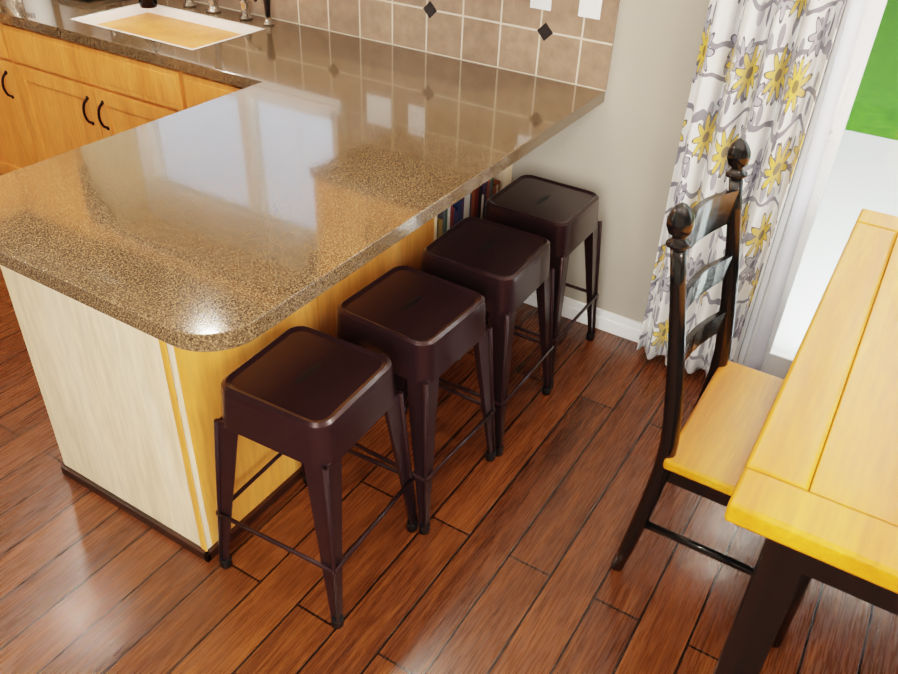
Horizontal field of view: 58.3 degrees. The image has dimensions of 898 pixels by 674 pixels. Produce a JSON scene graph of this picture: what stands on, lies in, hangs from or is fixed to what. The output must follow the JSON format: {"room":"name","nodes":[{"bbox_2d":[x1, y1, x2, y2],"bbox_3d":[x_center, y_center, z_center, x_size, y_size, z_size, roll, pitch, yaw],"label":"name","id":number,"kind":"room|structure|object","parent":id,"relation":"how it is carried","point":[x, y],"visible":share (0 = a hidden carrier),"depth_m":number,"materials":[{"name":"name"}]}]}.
{"room":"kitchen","nodes":[
{"label":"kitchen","id":0,"kind":"room"},
{"bbox_2d":[0,267,897,673],"bbox_3d":[-0.146,0.914,1.854,7.900,0.100,3.850,21,39,24],"label":"floor","id":1,"kind":"structure","parent":0,"point":[502,567],"depth_m":2.17,"materials":[{"name":"brown wood"}]},
{"bbox_2d":[1,208,451,561],"bbox_3d":[-0.588,-0.135,2.471,0.610,0.875,1.167,21,39,24],"label":"base cabinet","id":2,"kind":"object","parent":1,"relation":"on","point":[132,416],"depth_m":2.10,"materials":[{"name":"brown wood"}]},
{"bbox_2d":[0,0,606,367],"bbox_3d":[-1.412,-0.954,2.785,3.447,0.040,1.797,21,39,24],"label":"countertop","id":3,"kind":"structure","parent":2,"relation":"on","point":[195,200],"depth_m":2.16,"materials":[{"name":"brown stone"}]},
{"bbox_2d":[139,0,156,7],"bbox_3d":[-1.258,-1.474,3.309,0.071,0.218,0.081,21,39,24],"label":"soap bottle","id":4,"kind":"object","parent":3,"relation":"on","point":[147,3],"visible":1,"depth_m":3.34,"materials":[{"name":"black glass"}]},
{"bbox_2d":[68,0,263,47],"bbox_3d":[-1.114,-1.147,3.234,0.678,0.212,0.388,21,39,24],"label":"sink","id":5,"kind":"object","parent":3,"relation":"in","point":[182,27],"depth_m":3.27,"materials":[{"name":"white ceramic"}]},
{"bbox_2d":[183,0,273,25],"bbox_3d":[-0.997,-1.407,3.160,0.574,0.300,0.302,21,39,24],"label":"faucet","id":6,"kind":"object","parent":3,"relation":"on","point":[214,7],"visible":1,"depth_m":3.25,"materials":[{"name":"silver metal"}]},
{"bbox_2d":[214,326,417,628],"bbox_3d":[-0.341,0.329,2.054,0.396,0.612,0.394,19,38,22],"label":"stool","id":7,"kind":"object","parent":1,"relation":"on","point":[317,404],"visible":0.96,"depth_m":1.88,"materials":[{"name":"black metal"}]},
{"bbox_2d":[335,266,495,534],"bbox_3d":[-0.110,0.155,2.318,0.396,0.612,0.394,22,40,26],"label":"stool","id":8,"kind":"object","parent":1,"relation":"on","point":[422,331],"visible":0.81,"depth_m":2.13,"materials":[{"name":"black metal"}]},
{"bbox_2d":[404,217,554,455],"bbox_3d":[0.104,-0.026,2.590,0.396,0.612,0.394,20,39,23],"label":"stool","id":9,"kind":"object","parent":1,"relation":"on","point":[506,272],"visible":0.73,"depth_m":2.40,"materials":[{"name":"black metal"}]},
{"bbox_2d":[483,175,601,389],"bbox_3d":[0.306,-0.218,2.877,0.396,0.612,0.394,21,39,24],"label":"stool","id":10,"kind":"object","parent":1,"relation":"on","point":[562,218],"visible":0.71,"depth_m":2.69,"materials":[{"name":"black metal"}]},
{"bbox_2d":[610,138,811,647],"bbox_3d":[0.760,0.150,1.975,0.523,1.086,0.495,21,39,24],"label":"dining chair","id":11,"kind":"object","parent":1,"relation":"on","point":[706,451],"visible":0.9,"depth_m":1.97,"materials":[{"name":"black wood"}]},
{"bbox_2d":[713,209,897,673],"bbox_3d":[1.348,0.469,1.825,1.230,0.775,1.400,21,39,24],"label":"dining table","id":12,"kind":"object","parent":1,"relation":"on","point":[814,494],"visible":1,"depth_m":1.51,"materials":[{"name":"yellow wood"}]},
{"bbox_2d":[511,0,846,362],"bbox_3d":[0.878,-1.035,2.409,7.600,2.530,0.150,21,39,24],"label":"wall","id":13,"kind":"structure","parent":0,"point":[616,151],"depth_m":2.77,"materials":[{"name":"paint"}]},
{"bbox_2d":[523,290,642,342],"bbox_3d":[2.060,0.499,2.432,4.600,0.085,0.018,21,39,24],"label":"baseboard","id":14,"kind":"structure","parent":13,"relation":"attached to","point":[618,325],"depth_m":3.13,"materials":[{"name":"white wood"}]},
{"bbox_2d":[637,0,866,375],"bbox_3d":[1.795,-0.470,1.884,2.638,2.218,0.158,21,39,24],"label":"curtain","id":15,"kind":"object","parent":13,"relation":"attached to","point":[760,67],"visible":0.73,"depth_m":2.42,"materials":[{"name":"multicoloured fabric"}]},
{"bbox_2d":[733,0,897,378],"bbox_3d":[1.904,-0.454,2.015,1.990,2.110,0.170,21,39,24],"label":"door frame","id":16,"kind":"structure","parent":13,"relation":"attached to","point":[776,363],"depth_m":2.50,"materials":[{"name":"white wood"}]},
{"label":"outside","id":17,"kind":"structure","parent":0,"visible":0},
{"bbox_2d":[772,0,897,355],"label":"window","id":18,"kind":"structure","parent":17,"point":[863,140],"depth_m":4.62,"materials":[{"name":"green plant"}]}
]}

